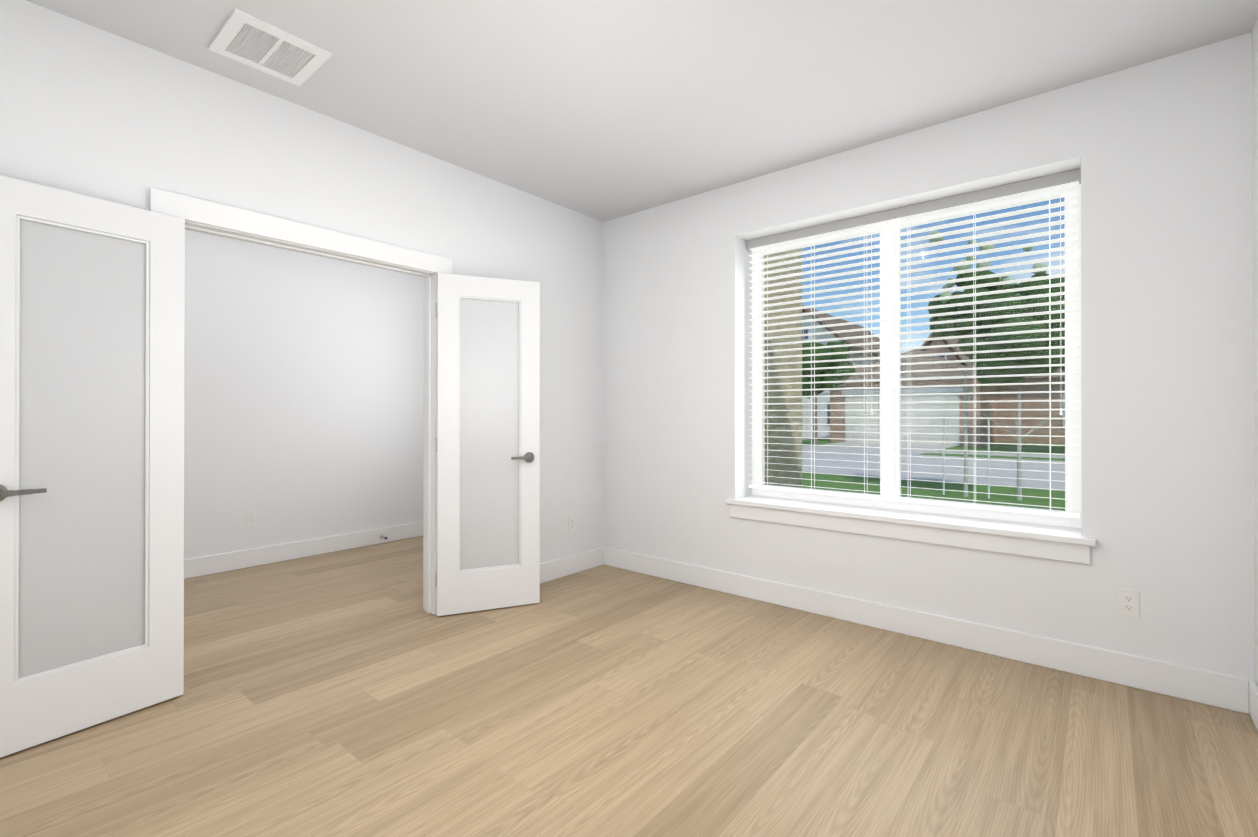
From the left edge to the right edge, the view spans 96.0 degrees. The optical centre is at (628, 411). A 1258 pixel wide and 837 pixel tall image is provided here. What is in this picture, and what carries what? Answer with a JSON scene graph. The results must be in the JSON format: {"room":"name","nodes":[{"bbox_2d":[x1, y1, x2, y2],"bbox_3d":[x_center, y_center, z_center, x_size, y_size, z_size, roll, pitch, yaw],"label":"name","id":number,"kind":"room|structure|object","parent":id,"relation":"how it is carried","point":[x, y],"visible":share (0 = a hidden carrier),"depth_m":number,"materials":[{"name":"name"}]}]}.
{"room":"empty room","nodes":[
{"label":"empty room","id":0,"kind":"room"},
{"bbox_2d":[0,0,603,562],"bbox_3d":[-1.593,-0.153,2.967,0.120,2.740,4.190,0,0,40],"label":"wall","id":1,"kind":"structure","parent":0,"point":[94,112],"depth_m":2.84,"materials":[{"name":"white paint"}]},
{"bbox_2d":[0,175,184,757],"bbox_3d":[-2.081,0.193,2.167,0.152,2.028,0.632,0,0,33],"label":"door leaf","id":2,"kind":"structure","parent":1,"relation":"in","point":[92,312],"depth_m":2.17,"materials":[{"name":"white paint"}]},
{"bbox_2d":[150,187,451,614],"bbox_3d":[-1.599,0.142,2.959,0.166,2.150,1.430,0,0,40],"label":"door frame","id":3,"kind":"structure","parent":1,"relation":"attached to","point":[212,218],"depth_m":3.09,"materials":[{"name":"white paint"}]},
{"bbox_2d":[436,273,539,615],"bbox_3d":[-0.858,0.197,3.477,0.622,2.028,0.152,0,0,-23],"label":"door leaf","id":4,"kind":"structure","parent":1,"relation":"in","point":[488,444],"depth_m":3.47,"materials":[{"name":"white paint"}]},
{"bbox_2d":[568,515,575,531],"bbox_3d":[-0.428,0.844,4.259,0.008,0.114,0.070,0,0,40],"label":"electrical outlet","id":5,"kind":"object","parent":1,"relation":"attached to","point":[571,523],"visible":1,"depth_m":4.25,"materials":[{"name":"white plastic"}]},
{"bbox_2d":[540,547,603,583],"bbox_3d":[-0.651,1.151,3.982,0.020,0.140,1.378,0,0,40],"label":"baseboard","id":6,"kind":"structure","parent":1,"relation":"attached to","point":[568,565],"depth_m":4.24,"materials":[{"name":"white paint"}]},
{"bbox_2d":[184,230,423,558],"bbox_3d":[-3.151,-0.148,4.347,0.120,2.740,4.070,0,0,40],"label":"wall","id":7,"kind":"structure","parent":0,"point":[303,396],"depth_m":4.71,"materials":[{"name":"white paint"}]},
{"bbox_2d":[246,510,256,525],"bbox_3d":[-2.972,0.843,4.458,0.008,0.114,0.070,0,0,40],"label":"outlet","id":8,"kind":"object","parent":7,"relation":"attached to","point":[251,518],"visible":1,"depth_m":4.45,"materials":[{"name":"white plastic"}]},
{"bbox_2d":[184,521,422,578],"bbox_3d":[-3.097,1.152,4.297,0.021,0.140,4.070,0,0,40],"label":"baseboard","id":9,"kind":"structure","parent":7,"relation":"attached to","point":[217,563],"depth_m":4.68,"materials":[{"name":"white paint"}]},
{"bbox_2d":[0,536,1257,836],"bbox_3d":[-0.893,1.276,2.574,5.852,0.120,4.490,0,0,40],"label":"floor","id":10,"kind":"structure","parent":0,"point":[356,692],"depth_m":2.13,"materials":[{"name":"brown wood"}]},
{"bbox_2d":[26,0,1257,221],"bbox_3d":[-0.893,-1.584,2.583,5.852,0.120,4.490,0,0,40],"label":"ceiling","id":11,"kind":"structure","parent":0,"point":[604,110],"depth_m":2.51,"materials":[{"name":"white paint"}]},
{"bbox_2d":[208,8,331,86],"bbox_3d":[-1.512,-1.519,2.390,0.350,0.012,0.350,0,0,40],"label":"ceiling vent","id":12,"kind":"object","parent":11,"relation":"in","point":[250,41],"visible":1,"depth_m":2.37,"materials":[{"name":"white metal"}]},
{"bbox_2d":[604,32,1254,679],"bbox_3d":[0.449,-0.149,4.186,5.852,2.740,0.300,0,0,40],"label":"wall","id":13,"kind":"structure","parent":0,"point":[1158,154],"depth_m":2.61,"materials":[{"name":"white paint"}]},
{"bbox_2d":[726,495,1095,564],"bbox_3d":[1.464,0.643,3.271,1.905,0.120,0.280,0,0,40],"label":"window sill","id":14,"kind":"structure","parent":13,"relation":"attached to","point":[1066,544],"depth_m":3.04,"materials":[{"name":"white paint"}]},
{"bbox_2d":[747,169,1080,250],"bbox_3d":[1.518,-1.147,3.343,1.797,0.057,0.060,0,0,40],"label":"blind valance","id":15,"kind":"object","parent":13,"relation":"attached to","point":[1011,188],"visible":0.98,"depth_m":3.17,"materials":[{"name":"grey paint"}]},
{"bbox_2d":[752,184,1081,528],"bbox_3d":[1.571,-0.296,3.403,1.805,1.760,0.066,0,0,40],"label":"window","id":16,"kind":"structure","parent":13,"relation":"in","point":[1075,487],"depth_m":3.36,"materials":[{"name":"white plastic"}]},
{"bbox_2d":[749,221,886,499],"bbox_3d":[1.177,-0.325,3.630,0.884,1.698,0.067,0,0,40],"label":"window blind","id":17,"kind":"object","parent":16,"relation":"attached to","point":[814,306],"visible":0.83,"depth_m":3.60,"materials":[{"name":"white plastic"}]},
{"bbox_2d":[886,181,1079,517],"bbox_3d":[1.865,-0.327,3.055,0.884,1.698,0.067,0,0,40],"label":"window blind","id":18,"kind":"object","parent":16,"relation":"attached to","point":[1060,204],"visible":0.85,"depth_m":3.02,"materials":[{"name":"white plastic"}]},
{"bbox_2d":[604,547,1239,711],"bbox_3d":[1.133,1.149,3.404,3.500,0.140,0.017,0,0,40],"label":"baseboard","id":19,"kind":"structure","parent":13,"relation":"attached to","point":[1223,690],"depth_m":2.88,"materials":[{"name":"white paint"}]},
{"bbox_2d":[1118,588,1138,616],"bbox_3d":[2.214,0.849,2.509,0.070,0.114,0.008,0,0,40],"label":"electrical outlet","id":20,"kind":"object","parent":13,"relation":"attached to","point":[1128,602],"visible":1,"depth_m":2.51,"materials":[{"name":"white plastic"}]},
{"bbox_2d":[929,230,1047,303],"bbox_3d":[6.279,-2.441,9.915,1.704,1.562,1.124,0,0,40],"label":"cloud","id":21,"kind":"structure","parent":0,"point":[986,264],"depth_m":9.90,"materials":[{"name":"white"}]},
{"bbox_2d":[1252,19,1257,684],"bbox_3d":[1.210,-0.161,0.626,0.120,2.740,4.190,0,0,40],"label":"wall","id":22,"kind":"structure","parent":0,"point":[1255,182],"depth_m":2.24,"materials":[{"name":"white paint"}]},
{"bbox_2d":[1240,677,1257,729],"bbox_3d":[1.195,1.140,0.713,0.021,0.140,4.070,0,0,40],"label":"baseboard","id":23,"kind":"structure","parent":22,"relation":"attached to","point":[1248,687],"depth_m":2.26,"materials":[{"name":"white paint"}]},
{"label":"outside","id":24,"kind":"structure","parent":0,"visible":0},
{"bbox_2d":[802,439,1064,510],"bbox_3d":[28.751,1.719,39.200,120.000,0.200,89.660,0,0,40],"label":"lawn","id":25,"kind":"structure","parent":24,"point":[996,490],"depth_m":11.32,"materials":[{"name":"green plant"}]},
{"bbox_2d":[757,248,801,499],"bbox_3d":[0.969,-0.287,4.756,0.520,3.580,1.160,0,0,40],"label":"stone facade","id":26,"kind":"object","parent":25,"relation":"on","point":[795,461],"depth_m":4.74,"materials":[{"name":"beige stone"}]},
{"bbox_2d":[802,341,855,445],"bbox_3d":[8.335,-0.748,25.615,3.572,4.642,3.814,0,0,40],"label":"tree","id":27,"kind":"object","parent":25,"relation":"on","point":[829,371],"depth_m":24.50,"materials":[{"name":"green plant"}]},
{"bbox_2d":[802,305,879,435],"bbox_3d":[13.672,-2.620,42.532,10.400,8.500,12.700,0,0,40],"label":"house","id":28,"kind":"structure","parent":25,"relation":"on","point":[826,392],"depth_m":36.47,"materials":[{"name":"white"}]},
{"bbox_2d":[802,436,1080,528],"bbox_3d":[12.232,1.537,19.421,120.000,0.030,27.600,0,0,40],"label":"street","id":29,"kind":"structure","parent":25,"relation":"on","point":[834,457],"depth_m":15.94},
{"bbox_2d":[830,333,1064,446],"bbox_3d":[21.284,-1.709,30.895,15.800,6.600,17.000,0,0,40],"label":"house","id":30,"kind":"structure","parent":25,"relation":"on","point":[992,414],"depth_m":27.70,"materials":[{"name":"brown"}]},
{"bbox_2d":[928,270,999,498],"bbox_3d":[5.918,-0.507,10.087,1.154,4.056,1.033,0,0,40],"label":"young tree","id":31,"kind":"object","parent":25,"relation":"on","point":[963,316],"depth_m":9.87,"materials":[{"name":"green plant"}]},
{"bbox_2d":[969,273,1064,500],"bbox_3d":[6.634,-0.406,9.597,1.758,3.850,1.810,0,0,40],"label":"young tree","id":32,"kind":"object","parent":25,"relation":"on","point":[1023,362],"depth_m":9.17,"materials":[{"name":"green plant"}]}
]}

